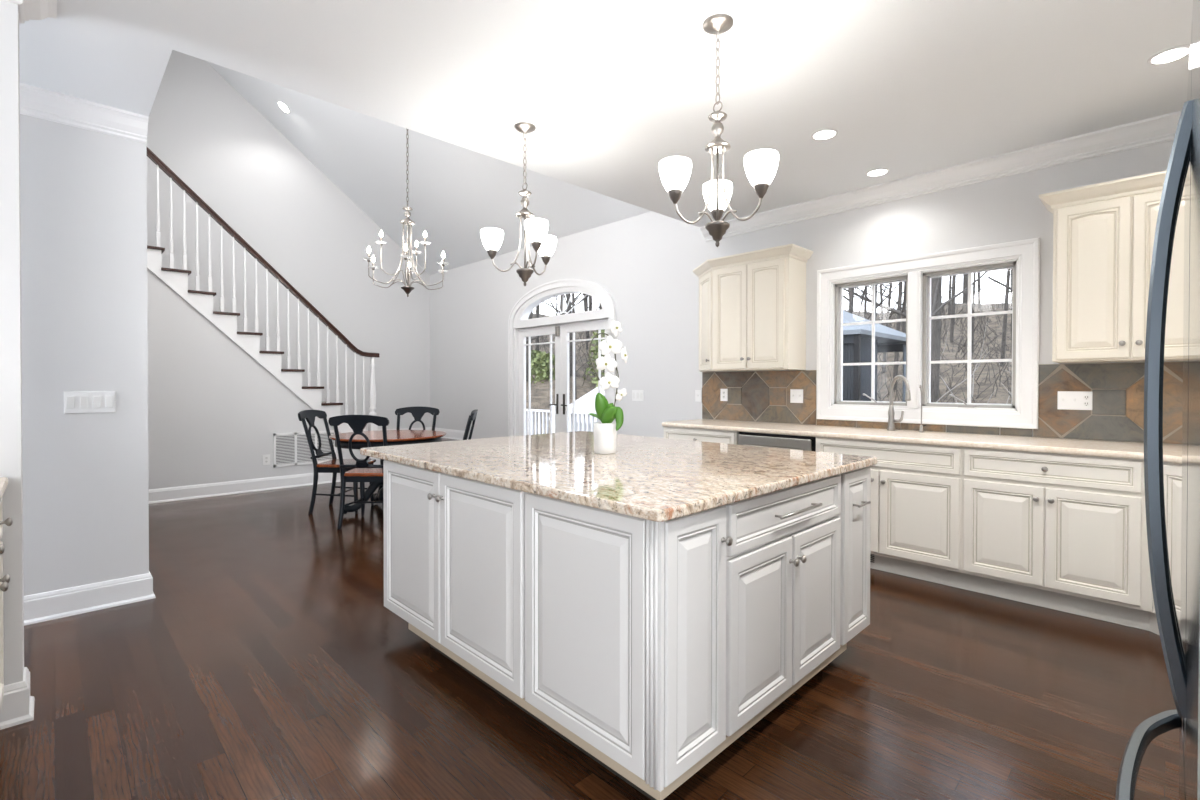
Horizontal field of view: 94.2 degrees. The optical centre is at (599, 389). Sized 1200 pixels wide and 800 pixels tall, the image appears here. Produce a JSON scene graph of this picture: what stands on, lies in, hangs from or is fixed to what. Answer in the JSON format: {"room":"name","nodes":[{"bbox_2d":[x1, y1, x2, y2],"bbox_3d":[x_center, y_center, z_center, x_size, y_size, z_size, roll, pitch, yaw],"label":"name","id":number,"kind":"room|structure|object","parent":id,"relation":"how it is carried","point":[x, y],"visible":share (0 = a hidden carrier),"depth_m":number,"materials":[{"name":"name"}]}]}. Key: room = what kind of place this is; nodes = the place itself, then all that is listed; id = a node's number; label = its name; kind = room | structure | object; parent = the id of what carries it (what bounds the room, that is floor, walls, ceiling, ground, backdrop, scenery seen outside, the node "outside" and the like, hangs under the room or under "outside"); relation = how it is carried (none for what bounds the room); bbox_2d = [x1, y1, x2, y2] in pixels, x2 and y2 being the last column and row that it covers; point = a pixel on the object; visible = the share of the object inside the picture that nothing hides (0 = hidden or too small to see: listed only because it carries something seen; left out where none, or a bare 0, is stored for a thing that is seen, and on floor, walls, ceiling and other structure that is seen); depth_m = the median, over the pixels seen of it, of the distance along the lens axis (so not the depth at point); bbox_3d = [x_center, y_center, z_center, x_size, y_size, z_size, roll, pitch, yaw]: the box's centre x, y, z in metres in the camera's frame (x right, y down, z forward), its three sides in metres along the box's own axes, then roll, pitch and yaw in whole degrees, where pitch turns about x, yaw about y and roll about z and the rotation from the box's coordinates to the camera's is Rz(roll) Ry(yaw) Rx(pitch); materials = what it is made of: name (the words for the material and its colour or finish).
{"room":"kitchen","nodes":[
{"label":"kitchen","id":0,"kind":"room"},
{"bbox_2d":[0,0,23,685],"bbox_3d":[-3.626,-0.145,0.742,3.965,2.790,0.140,0,1,-44],"label":"wall partition","id":1,"kind":"structure","parent":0,"point":[11,444],"depth_m":2.06,"materials":[{"name":"white paint"}]},
{"bbox_2d":[0,667,34,729],"bbox_3d":[-3.599,1.176,0.780,3.943,0.148,0.196,0,1,-44],"label":"baseboard","id":2,"kind":"structure","parent":1,"relation":"attached to","point":[17,708],"depth_m":2.07,"materials":[{"name":"white paint"}]},
{"bbox_2d":[5,0,56,23],"bbox_3d":[-3.569,-1.479,0.785,4.020,0.122,0.350,0,1,-44],"label":"trim","id":3,"kind":"structure","parent":1,"relation":"attached to","point":[27,9],"depth_m":2.18,"materials":[{"name":"white paint"}]},
{"bbox_2d":[20,114,148,595],"bbox_3d":[-4.350,-0.154,1.719,4.600,2.790,0.150,0,1,-44],"label":"wall","id":4,"kind":"structure","parent":0,"point":[84,191],"depth_m":3.08,"materials":[{"name":"white paint"}]},
{"bbox_2d":[20,83,148,143],"bbox_3d":[-4.188,-1.488,1.687,4.400,0.122,0.105,0,1,-44],"label":"trim","id":5,"kind":"structure","parent":4,"relation":"attached to","point":[36,102],"depth_m":3.03,"materials":[{"name":"white paint"}]},
{"bbox_2d":[24,571,155,625],"bbox_3d":[-4.257,1.167,1.796,4.428,0.148,0.168,0,1,-44],"label":"baseboard","id":6,"kind":"structure","parent":4,"relation":"attached to","point":[50,605],"depth_m":3.09,"materials":[{"name":"white paint"}]},
{"bbox_2d":[64,391,115,413],"bbox_3d":[-2.831,0.071,3.100,0.210,0.120,0.010,0,1,-44],"label":"light switch","id":7,"kind":"object","parent":4,"relation":"attached to","point":[74,401],"visible":1,"depth_m":3.09,"materials":[{"name":"white plastic"}]},
{"bbox_2d":[147,50,429,430],"bbox_3d":[-4.451,-2.004,8.090,4.500,6.382,0.150,0,1,-44],"label":"wall","id":8,"kind":"structure","parent":0,"point":[200,126],"depth_m":7.93,"materials":[{"name":"white paint"}]},
{"bbox_2d":[207,61,650,274],"bbox_3d":[-2.422,-3.595,5.996,4.580,3.635,6.000,0,1,-44],"label":"ceiling","id":9,"kind":"structure","parent":0,"point":[456,192],"depth_m":7.30,"materials":[{"name":"white paint"}]},
{"bbox_2d":[278,101,289,113],"bbox_3d":[-4.171,-3.724,7.361,0.145,0.110,0.178,0,1,-44],"label":"recessed light","id":10,"kind":"object","parent":9,"relation":"in","point":[282,105],"visible":1,"depth_m":7.36,"materials":[{"name":"white plastic"}]},
{"bbox_2d":[367,128,444,296],"bbox_3d":[-1.960,-2.163,5.679,0.800,2.448,0.907,0,1,-16],"label":"chandelier","id":11,"kind":"object","parent":9,"relation":"hanging from","point":[407,221],"visible":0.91,"depth_m":5.65,"materials":[{"name":"grey metal"}]},
{"bbox_2d":[0,482,1178,799],"bbox_3d":[-1.756,1.300,2.212,8.980,0.120,12.800,0,1,-44],"label":"floor","id":12,"kind":"structure","parent":0,"point":[268,660],"depth_m":2.24,"materials":[{"name":"brown wood"}]},
{"bbox_2d":[0,499,12,713],"bbox_3d":[-1.759,0.807,1.213,0.620,0.881,1.785,0,1,-44],"label":"base cabinet","id":13,"kind":"object","parent":12,"relation":"on","point":[5,580],"visible":1,"depth_m":1.99,"materials":[{"name":"white paint"}]},
{"bbox_2d":[0,477,7,500],"bbox_3d":[-1.774,0.346,1.198,0.622,0.036,1.790,0,1,-44],"label":"countertop","id":14,"kind":"structure","parent":13,"relation":"on","point":[3,480],"depth_m":1.91,"materials":[{"name":"beige stone"}]},
{"bbox_2d":[147,147,456,488],"bbox_3d":[-3.831,-0.825,7.454,4.210,4.034,1.638,0,1,-44],"label":"staircase","id":15,"kind":"structure","parent":12,"relation":"on","point":[217,401],"depth_m":6.30,"materials":[{"name":"white paint"}]},
{"bbox_2d":[149,473,340,503],"bbox_3d":[-3.924,1.126,6.691,2.960,0.148,0.028,0,1,-44],"label":"baseboard","id":16,"kind":"structure","parent":15,"relation":"attached to","point":[160,495],"depth_m":6.42,"materials":[{"name":"white paint"}]},
{"bbox_2d":[263,455,269,464],"bbox_3d":[-3.977,0.840,6.649,0.078,0.120,0.009,0,1,-44],"label":"wall outlet","id":17,"kind":"object","parent":15,"relation":"attached to","point":[266,458],"visible":1,"depth_m":6.65,"materials":[{"name":"white plastic"}]},
{"bbox_2d":[273,430,335,466],"bbox_3d":[-3.664,0.731,6.952,0.720,0.410,0.014,0,1,-44],"label":"air return grille","id":18,"kind":"object","parent":15,"relation":"attached to","point":[289,448],"visible":0.65,"depth_m":6.87,"materials":[{"name":"grey metal"}]},
{"bbox_2d":[298,410,375,513],"bbox_3d":[-2.639,0.711,5.625,0.632,1.007,0.510,0,0,0],"label":"dining chair","id":19,"kind":"object","parent":12,"relation":"on","point":[331,466],"visible":0.88,"depth_m":5.51,"materials":[{"name":"black paint"}]},
{"bbox_2d":[328,415,388,528],"bbox_3d":[-2.062,0.716,5.029,0.510,1.007,0.632,0,0,0],"label":"dining chair","id":20,"kind":"object","parent":12,"relation":"on","point":[363,472],"visible":0.77,"depth_m":4.85,"materials":[{"name":"black paint"}]},
{"bbox_2d":[329,430,445,513],"bbox_3d":[-2.113,0.823,5.606,1.099,0.744,1.099,0,0,-8],"label":"dining table","id":21,"kind":"object","parent":12,"relation":"on","point":[394,437],"visible":0.33,"depth_m":5.37,"materials":[{"name":"orange wood"}]},
{"bbox_2d":[395,406,439,430],"bbox_3d":[-2.112,0.706,6.201,0.510,1.007,0.632,0,0,0],"label":"dining chair","id":22,"kind":"object","parent":12,"relation":"on","point":[417,412],"visible":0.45,"depth_m":6.46,"materials":[{"name":"black paint"}]},
{"bbox_2d":[463,409,477,439],"bbox_3d":[-1.558,0.712,5.652,0.632,1.007,0.510,0,0,-13],"label":"dining chair","id":23,"kind":"object","parent":12,"relation":"on","point":[472,417],"visible":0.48,"depth_m":5.50,"materials":[{"name":"black paint"}]},
{"bbox_2d":[383,460,870,799],"bbox_3d":[0.084,0.795,2.726,1.594,0.883,1.873,0,1,-44],"label":"kitchen island","id":24,"kind":"object","parent":12,"relation":"on","point":[650,648],"visible":0.95,"depth_m":1.91,"materials":[{"name":"white paint"}]},
{"bbox_2d":[360,431,876,521],"bbox_3d":[0.014,0.333,2.808,1.620,0.034,2.075,0,1,-44],"label":"island countertop","id":25,"kind":"structure","parent":24,"relation":"on","point":[655,479],"depth_m":2.29,"materials":[{"name":"beige stone"}]},
{"bbox_2d":[589,319,626,453],"bbox_3d":[0.039,-0.015,2.778,0.193,0.664,0.132,0,0,5],"label":"potted orchid","id":26,"kind":"object","parent":25,"relation":"on","point":[605,431],"visible":1,"depth_m":2.74,"materials":[{"name":"white plant"}]},
{"bbox_2d":[664,427,738,444],"bbox_3d":[1.055,0.778,4.997,0.698,0.881,0.755,0,1,-44],"label":"base cabinet","id":27,"kind":"object","parent":12,"relation":"on","point":[705,435],"visible":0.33,"depth_m":4.74,"materials":[{"name":"white paint"}]},
{"bbox_2d":[662,419,1181,463],"bbox_3d":[1.420,0.334,3.087,2.847,0.036,4.108,0,1,-44],"label":"countertop","id":28,"kind":"structure","parent":27,"relation":"on","point":[1172,453],"depth_m":3.61,"materials":[{"name":"beige stone"}]},
{"bbox_2d":[887,375,910,430],"bbox_3d":[2.199,0.101,4.098,0.060,0.413,0.189,0,1,-26],"label":"faucet","id":29,"kind":"object","parent":28,"relation":"on","point":[891,413],"visible":1,"depth_m":4.13,"materials":[{"name":"silver metal"}]},
{"bbox_2d":[919,385,925,431],"bbox_3d":[2.300,0.138,3.990,0.082,0.342,0.049,0,1,-44],"label":"water tap","id":30,"kind":"object","parent":28,"relation":"on","point":[920,386],"visible":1,"depth_m":4.01,"materials":[{"name":"silver metal"}]},
{"bbox_2d":[738,432,815,450],"bbox_3d":[1.537,0.783,4.482,0.716,0.879,0.635,0,1,-44],"label":"dishwasher","id":31,"kind":"object","parent":12,"relation":"on","point":[806,443],"visible":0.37,"depth_m":4.24,"materials":[{"name":"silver metal"}]},
{"bbox_2d":[816,437,963,588],"bbox_3d":[2.099,0.788,3.933,0.698,0.881,0.917,0,1,-44],"label":"base cabinet","id":32,"kind":"object","parent":12,"relation":"on","point":[917,489],"visible":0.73,"depth_m":3.58,"materials":[{"name":"white paint"}]},
{"bbox_2d":[962,447,1152,630],"bbox_3d":[2.708,0.793,3.312,0.698,0.881,0.823,0,1,-44],"label":"base cabinet","id":33,"kind":"object","parent":12,"relation":"on","point":[1061,532],"visible":0.94,"depth_m":3.06,"materials":[{"name":"white paint"}]},
{"bbox_2d":[1115,0,1199,799],"bbox_3d":[1.090,0.361,0.548,0.920,1.789,0.852,0,1,-44],"label":"refrigerator","id":34,"kind":"object","parent":12,"relation":"on","point":[1180,646],"visible":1,"depth_m":0.78,"materials":[{"name":"grey metal"}]},
{"bbox_2d":[1149,462,1181,634],"bbox_3d":[3.205,0.800,2.607,0.978,0.881,0.900,0,1,-44],"label":"base cabinet","id":35,"kind":"object","parent":12,"relation":"on","point":[1172,472],"visible":0.33,"depth_m":2.70,"materials":[{"name":"white paint"}]},
{"bbox_2d":[19,0,1192,226],"bbox_3d":[-1.753,-1.675,2.188,8.980,0.250,12.800,0,1,-44],"label":"ceiling","id":36,"kind":"structure","parent":0,"point":[610,90],"depth_m":2.72,"materials":[{"name":"white paint"}]},
{"bbox_2d":[481,122,556,285],"bbox_3d":[-0.410,-1.097,3.324,0.459,0.922,0.468,0,1,-44],"label":"pendant light","id":37,"kind":"object","parent":36,"relation":"hanging from","point":[535,229],"visible":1,"depth_m":3.29,"materials":[{"name":"white glass"}]},
{"bbox_2d":[659,14,778,246],"bbox_3d":[0.509,-1.077,2.416,0.478,0.945,0.432,0,0,12],"label":"pendant light","id":38,"kind":"object","parent":36,"relation":"hanging from","point":[760,165],"visible":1,"depth_m":2.32,"materials":[{"name":"white glass"}]},
{"bbox_2d":[811,128,837,139],"bbox_3d":[1.368,-1.553,3.402,0.152,0.007,0.152,0,1,-44],"label":"recessed light","id":39,"kind":"object","parent":36,"relation":"in","point":[823,134],"visible":1,"depth_m":3.40,"materials":[{"name":"white plastic"}]},
{"bbox_2d":[866,168,888,176],"bbox_3d":[1.992,-1.557,4.007,0.152,0.007,0.152,0,1,-44],"label":"recessed light","id":40,"kind":"object","parent":36,"relation":"in","point":[879,171],"visible":1,"depth_m":4.01,"materials":[{"name":"white plastic"}]},
{"bbox_2d":[1147,45,1189,64],"bbox_3d":[2.639,-1.545,2.582,0.152,0.007,0.152,0,1,-44],"label":"recessed light","id":41,"kind":"object","parent":36,"relation":"in","point":[1175,53],"visible":0.88,"depth_m":2.58,"materials":[{"name":"white plastic"}]},
{"bbox_2d":[430,140,1182,444],"bbox_3d":[1.449,-0.345,5.202,0.160,3.125,12.600,0,1,-44],"label":"wall","id":42,"kind":"structure","parent":0,"point":[646,262],"depth_m":5.82,"materials":[{"name":"white paint"}]},
{"bbox_2d":[387,427,467,439],"bbox_3d":[-2.907,0.725,8.678,1.200,0.148,1.210,0,1,-44],"label":"baseboard","id":43,"kind":"structure","parent":42,"relation":"attached to","point":[450,434],"depth_m":9.03,"materials":[{"name":"white paint"}]},
{"bbox_2d":[508,279,615,436],"bbox_3d":[-0.498,-0.093,7.161,0.189,2.585,2.070,0,1,-44],"label":"door","id":44,"kind":"structure","parent":42,"relation":"in","point":[520,327],"depth_m":7.22,"materials":[{"name":"white paint"}]},
{"bbox_2d":[632,390,643,400],"bbox_3d":[0.415,0.069,6.138,0.010,0.118,0.165,0,1,-44],"label":"light switch","id":45,"kind":"object","parent":42,"relation":"attached to","point":[637,395],"visible":1,"depth_m":6.13,"materials":[{"name":"white plastic"}]},
{"bbox_2d":[695,390,700,401],"bbox_3d":[0.976,0.064,5.562,0.016,0.116,0.070,0,1,-44],"label":"light switch","id":46,"kind":"object","parent":42,"relation":"attached to","point":[697,392],"visible":1,"depth_m":5.56,"materials":[{"name":"white plastic"}]},
{"bbox_2d":[693,244,812,371],"bbox_3d":[1.255,-0.669,5.013,0.375,1.000,1.187,0,1,-44],"label":"upper cabinet","id":47,"kind":"object","parent":42,"relation":"attached to","point":[752,305],"visible":1,"depth_m":4.76,"materials":[{"name":"beige paint"}]},
{"bbox_2d":[702,370,816,424],"bbox_3d":[1.418,0.066,5.113,0.011,0.464,1.161,0,1,-44],"label":"backsplash","id":48,"kind":"structure","parent":42,"relation":"attached to","point":[753,396],"depth_m":5.07,"materials":[{"name":"tile"}]},
{"bbox_2d":[720,389,727,400],"bbox_3d":[1.185,0.053,5.335,0.009,0.118,0.078,0,1,-44],"label":"wall outlet","id":49,"kind":"object","parent":48,"relation":"attached to","point":[723,392],"visible":1,"depth_m":5.33,"materials":[{"name":"white plastic"}]},
{"bbox_2d":[790,389,802,402],"bbox_3d":[1.694,0.058,4.812,0.016,0.118,0.116,0,1,-44],"label":"light switch","id":50,"kind":"object","parent":48,"relation":"attached to","point":[796,395],"visible":1,"depth_m":4.81,"materials":[{"name":"white plastic"}]},
{"bbox_2d":[817,419,1031,436],"bbox_3d":[2.334,0.281,4.182,0.011,0.051,1.445,0,1,-44],"label":"backsplash","id":51,"kind":"structure","parent":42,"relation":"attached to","point":[844,423],"depth_m":4.06,"materials":[{"name":"tile"}]},
{"bbox_2d":[816,238,1039,428],"bbox_3d":[2.390,-0.368,4.206,0.172,1.244,1.474,0,1,-44],"label":"window","id":52,"kind":"structure","parent":42,"relation":"in","point":[1023,256],"depth_m":4.14,"materials":[{"name":"white paint"}]},
{"bbox_2d":[700,110,1181,241],"bbox_3d":[0.963,-1.490,2.577,4.200,0.122,4.050,0,1,-44],"label":"trim","id":53,"kind":"structure","parent":42,"relation":"attached to","point":[1159,129],"depth_m":3.83,"materials":[{"name":"white paint"}]},
{"bbox_2d":[1033,362,1182,444],"bbox_3d":[3.357,0.079,3.138,0.011,0.474,1.466,0,1,-44],"label":"backsplash","id":54,"kind":"structure","parent":42,"relation":"attached to","point":[1117,412],"depth_m":3.40,"materials":[{"name":"tile"}]},
{"bbox_2d":[1057,391,1092,409],"bbox_3d":[2.980,0.071,3.502,0.016,0.116,0.168,0,1,-44],"label":"light switch","id":55,"kind":"object","parent":54,"relation":"attached to","point":[1067,400],"visible":1,"depth_m":3.50,"materials":[{"name":"white plastic"}]},
{"bbox_2d":[1039,170,1184,362],"bbox_3d":[3.250,-0.662,2.980,0.375,1.000,1.395,0,1,-44],"label":"upper cabinet","id":56,"kind":"object","parent":42,"relation":"attached to","point":[1104,233],"visible":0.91,"depth_m":3.15,"materials":[{"name":"beige paint"}]},
{"bbox_3d":[2.662,1.932,9.637,7.720,1.300,16.000,0,1,-44],"label":"floor","id":57,"kind":"structure","parent":0,"visible":0},
{"bbox_2d":[526,405,597,434],"bbox_3d":[-1.702,0.777,12.020,0.140,0.960,6.470,0,1,-44],"label":"deck railing","id":58,"kind":"object","parent":57,"relation":"on","point":[553,406],"visible":0.09,"depth_m":11.18,"materials":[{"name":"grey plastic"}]},
{"bbox_2d":[843,311,905,401],"bbox_3d":[3.985,-0.278,10.928,3.200,3.100,3.380,0,1,-44],"label":"gazebo","id":59,"kind":"object","parent":57,"relation":"on","point":[857,339],"visible":0.24,"depth_m":9.00,"materials":[{"name":"grey"}]},
{"bbox_2d":[843,343,853,400],"bbox_3d":[3.894,0.179,8.945,0.081,2.020,0.370,0,1,-44],"label":"curtain","id":60,"kind":"object","parent":59,"relation":"hanging from","point":[848,348],"depth_m":8.86,"materials":[{"name":"grey fabric"}]},
{"bbox_2d":[861,337,876,400],"bbox_3d":[4.354,0.178,9.128,0.800,2.020,0.081,0,1,-44],"label":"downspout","id":61,"kind":"object","parent":59,"relation":"hanging from","point":[865,342],"depth_m":9.06,"materials":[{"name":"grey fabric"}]},
{"bbox_2d":[903,344,905,401],"bbox_3d":[5.906,0.166,10.652,0.550,2.020,0.081,0,1,-44],"label":"curtain","id":62,"kind":"object","parent":59,"relation":"hanging from","point":[904,345],"depth_m":10.47,"materials":[{"name":"grey fabric"}]},
{"label":"outside","id":63,"kind":"structure","parent":0,"visible":0},
{"bbox_2d":[526,303,1011,434],"bbox_3d":[12.991,-2.653,35.143,58.000,10.984,108.000,0,1,-44],"label":"outdoor background","id":64,"kind":"structure","parent":63,"point":[540,392],"depth_m":20.66,"materials":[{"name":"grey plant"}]},
{"bbox_2d":[526,311,532,380],"bbox_3d":[-3.239,-5.295,21.563,5.260,10.664,6.172,0,1,29],"label":"bare tree","id":65,"kind":"object","parent":64,"relation":"on","point":[531,313],"visible":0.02,"depth_m":21.51,"materials":[{"name":"grey plant"}]},
{"bbox_2d":[531,350,540,367],"bbox_3d":[-2.852,-1.175,23.674,1.629,1.072,1.574,0,1,-44],"label":"shrub","id":66,"kind":"object","parent":64,"relation":"on","point":[534,352],"visible":0.24,"depth_m":23.32,"materials":[{"name":"green plant"}]},
{"bbox_2d":[535,304,539,350],"bbox_3d":[-3.576,-8.811,24.753,8.599,16.144,4.996,0,1,34],"label":"bare tree","id":67,"kind":"object","parent":64,"relation":"on","point":[538,306],"visible":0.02,"depth_m":24.96,"materials":[{"name":"grey plant"}]},
{"bbox_2d":[531,351,554,383],"bbox_3d":[-2.152,-0.791,21.584,1.523,1.364,1.567,0,1,18],"label":"shrub","id":68,"kind":"object","parent":64,"relation":"on","point":[542,359],"visible":0.71,"depth_m":21.25,"materials":[{"name":"green plant"}]},
{"bbox_2d":[526,312,575,342],"bbox_3d":[-2.951,-4.505,17.145,5.641,11.457,6.603,0,1,-24],"label":"bare tree","id":69,"kind":"object","parent":64,"relation":"on","point":[534,337],"visible":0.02,"depth_m":16.62,"materials":[{"name":"grey plant"}]},
{"bbox_2d":[544,294,572,375],"bbox_3d":[-1.867,-6.950,22.914,4.817,13.577,5.720,0,1,-38],"label":"bare tree","id":70,"kind":"object","parent":64,"relation":"on","point":[568,295],"visible":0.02,"depth_m":22.55,"materials":[{"name":"grey plant"}]},
{"bbox_2d":[565,293,583,361],"bbox_3d":[-1.234,-8.646,24.696,5.570,15.757,7.132,0,1,-16],"label":"bare tree","id":71,"kind":"object","parent":64,"relation":"on","point":[583,293],"visible":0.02,"depth_m":25.15,"materials":[{"name":"grey plant"}]},
{"bbox_2d":[560,293,589,314],"bbox_3d":[-0.814,-7.745,20.159,5.256,16.363,8.771,0,1,27],"label":"bare tree","id":72,"kind":"object","parent":64,"relation":"on","point":[579,294],"visible":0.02,"depth_m":20.79,"materials":[{"name":"grey plant"}]},
{"bbox_2d":[549,387,604,431],"bbox_3d":[1.264,1.016,14.281,2.200,2.850,5.400,0,1,-44],"label":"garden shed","id":73,"kind":"object","parent":64,"relation":"on","point":[586,403],"visible":0.02,"depth_m":14.38,"materials":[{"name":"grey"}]},
{"bbox_2d":[564,293,600,398],"bbox_3d":[-0.588,-6.575,18.653,5.164,14.707,6.727,0,0,-7],"label":"bare tree","id":74,"kind":"object","parent":64,"relation":"on","point":[573,294],"visible":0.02,"depth_m":18.99,"materials":[{"name":"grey plant"}]},
{"bbox_2d":[583,294,589,341],"bbox_3d":[-0.770,-11.130,30.793,9.758,18.333,5.684,0,0,-14],"label":"bare tree","id":75,"kind":"object","parent":64,"relation":"on","point":[584,301],"visible":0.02,"depth_m":30.11,"materials":[{"name":"grey plant"}]},
{"bbox_2d":[589,296,591,310],"bbox_3d":[-0.793,-14.206,38.090,8.226,19.987,7.105,0,0,5],"label":"bare tree","id":76,"kind":"object","parent":64,"relation":"on","point":[590,297],"visible":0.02,"depth_m":39.14,"materials":[{"name":"grey plant"}]},
{"bbox_2d":[585,294,596,349],"bbox_3d":[-0.180,-8.637,28.662,4.893,14.093,6.598,0,1,-19],"label":"bare tree","id":77,"kind":"object","parent":64,"relation":"on","point":[587,307],"visible":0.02,"depth_m":28.50,"materials":[{"name":"grey plant"}]},
{"bbox_2d":[583,329,604,381],"bbox_3d":[0.225,-1.402,21.720,1.729,2.549,1.769,0,1,-44],"label":"shrub","id":78,"kind":"object","parent":64,"relation":"on","point":[595,351],"visible":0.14,"depth_m":21.60,"materials":[{"name":"green plant"}]},
{"bbox_2d":[592,330,604,388],"bbox_3d":[0.706,-1.511,20.574,1.998,3.332,2.019,0,1,-44],"label":"shrub","id":79,"kind":"object","parent":64,"relation":"on","point":[595,378],"visible":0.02,"depth_m":20.45,"materials":[{"name":"green plant"}]},
{"bbox_2d":[526,278,1011,402],"bbox_3d":[8.947,-2.924,28.602,29.444,9.737,42.780,0,1,-44],"label":"underbrush","id":80,"kind":"object","parent":64,"relation":"on","point":[857,305],"visible":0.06,"depth_m":22.47,"materials":[{"name":"grey plant"}]},
{"bbox_2d":[854,285,876,320],"bbox_3d":[11.977,-8.877,24.918,5.283,15.096,6.970,0,1,-36],"label":"bare tree","id":81,"kind":"object","parent":64,"relation":"on","point":[875,285],"visible":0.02,"depth_m":24.78,"materials":[{"name":"grey plant"}]},
{"bbox_2d":[864,288,866,318],"bbox_3d":[15.101,-10.751,29.866,7.308,16.214,5.725,0,1,42],"label":"bare tree","id":82,"kind":"object","parent":64,"relation":"on","point":[865,302],"visible":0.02,"depth_m":29.84,"materials":[{"name":"grey plant"}]},
{"bbox_2d":[843,282,900,319],"bbox_3d":[5.800,-5.093,14.489,4.341,13.077,6.903,0,1,-34],"label":"bare tree","id":83,"kind":"object","parent":64,"relation":"on","point":[850,299],"visible":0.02,"depth_m":13.78,"materials":[{"name":"grey plant"}]},
{"bbox_2d":[880,283,887,324],"bbox_3d":[14.030,-8.384,26.564,3.972,12.748,6.782,0,1,19],"label":"bare tree","id":84,"kind":"object","parent":64,"relation":"on","point":[881,296],"visible":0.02,"depth_m":27.01,"materials":[{"name":"grey plant"}]},
{"bbox_2d":[869,282,905,373],"bbox_3d":[10.375,-6.233,20.756,6.211,11.670,3.621,0,1,41],"label":"bare tree","id":85,"kind":"object","parent":64,"relation":"on","point":[889,314],"visible":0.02,"depth_m":20.95,"materials":[{"name":"grey plant"}]},
{"bbox_2d":[877,282,905,312],"bbox_3d":[9.135,-5.416,16.597,5.634,12.304,4.412,0,1,-30],"label":"bare tree","id":86,"kind":"object","parent":64,"relation":"on","point":[897,282],"visible":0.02,"depth_m":16.73,"materials":[{"name":"grey plant"}]},
{"bbox_2d":[843,277,941,402],"bbox_3d":[8.427,-6.434,15.420,8.868,15.287,7.522,0,1,-42],"label":"bare tree","id":87,"kind":"object","parent":64,"relation":"on","point":[935,323],"visible":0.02,"depth_m":15.09,"materials":[{"name":"grey plant"}]},
{"bbox_2d":[893,282,905,389],"bbox_3d":[11.200,-8.543,17.911,7.830,17.400,8.423,0,0,2],"label":"bare tree","id":88,"kind":"object","parent":64,"relation":"on","point":[898,324],"visible":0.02,"depth_m":19.09,"materials":[{"name":"grey plant"}]},
{"bbox_2d":[902,281,905,331],"bbox_3d":[17.545,-12.765,29.516,9.553,20.236,9.120,0,0,-4],"label":"bare tree","id":89,"kind":"object","parent":64,"relation":"on","point":[904,293],"visible":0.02,"depth_m":29.07,"materials":[{"name":"grey plant"}]},
{"bbox_2d":[948,276,951,314],"bbox_3d":[20.950,-11.867,32.464,7.185,15.874,5.607,0,0,3],"label":"bare tree","id":90,"kind":"object","parent":64,"relation":"on","point":[950,277],"visible":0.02,"depth_m":32.41,"materials":[{"name":"grey plant"}]},
{"bbox_2d":[950,275,954,342],"bbox_3d":[17.010,-10.484,25.188,8.334,17.539,7.903,0,0,1],"label":"bare tree","id":91,"kind":"object","parent":64,"relation":"on","point":[953,277],"visible":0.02,"depth_m":24.69,"materials":[{"name":"grey plant"}]},
{"bbox_2d":[954,275,955,324],"bbox_3d":[18.174,-9.904,29.962,4.443,13.151,6.928,0,0,-10],"label":"bare tree","id":92,"kind":"object","parent":64,"relation":"on","point":[955,275],"visible":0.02,"depth_m":29.95,"materials":[{"name":"grey plant"}]},
{"bbox_2d":[963,274,967,302],"bbox_3d":[22.875,-12.521,35.775,7.266,14.856,8.430,0,0,13],"label":"bare tree","id":93,"kind":"object","parent":64,"relation":"on","point":[965,276],"visible":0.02,"depth_m":36.35,"materials":[{"name":"grey plant"}]},
{"bbox_2d":[931,271,1009,320],"bbox_3d":[8.298,-6.519,13.635,5.835,16.430,6.790,0,1,-41],"label":"bare tree","id":94,"kind":"object","parent":64,"relation":"on","point":[934,311],"visible":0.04,"depth_m":13.68,"materials":[{"name":"grey plant"}]},
{"bbox_2d":[937,309,1011,403],"bbox_3d":[12.734,-0.419,14.355,10.329,4.487,10.350,0,1,-44],"label":"twigs","id":95,"kind":"object","parent":64,"relation":"on","point":[993,309],"visible":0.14,"depth_m":15.48,"materials":[{"name":"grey plant"}]},
{"bbox_2d":[977,273,980,307],"bbox_3d":[22.392,-13.895,34.455,8.702,19.268,9.144,0,1,27],"label":"bare tree","id":96,"kind":"object","parent":64,"relation":"on","point":[978,274],"visible":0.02,"depth_m":32.77,"materials":[{"name":"grey plant"}]},
{"bbox_2d":[971,273,1012,350],"bbox_3d":[16.340,-8.094,23.143,6.427,13.471,6.055,0,0,6],"label":"bare tree","id":97,"kind":"object","parent":64,"relation":"on","point":[974,274],"visible":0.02,"depth_m":22.86,"materials":[{"name":"grey plant"}]},
{"bbox_2d":[988,277,1011,290],"bbox_3d":[9.573,-5.084,9.774,6.789,14.096,8.030,0,1,31],"label":"bare tree","id":98,"kind":"object","parent":64,"relation":"on","point":[990,278],"visible":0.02,"depth_m":11.68,"materials":[{"name":"grey plant"}]},
{"bbox_2d":[1000,269,1011,366],"bbox_3d":[15.541,-7.909,19.091,7.098,14.922,6.774,0,1,39],"label":"bare tree","id":99,"kind":"object","parent":64,"relation":"on","point":[1007,291],"visible":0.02,"depth_m":19.41,"materials":[{"name":"grey plant"}]},
{"bbox_2d":[1011,268,1012,333],"bbox_3d":[18.768,-11.271,23.639,9.195,18.885,8.376,0,1,32],"label":"bare tree","id":100,"kind":"object","parent":64,"relation":"on","point":[1012,268],"visible":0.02,"depth_m":23.97,"materials":[{"name":"grey plant"}]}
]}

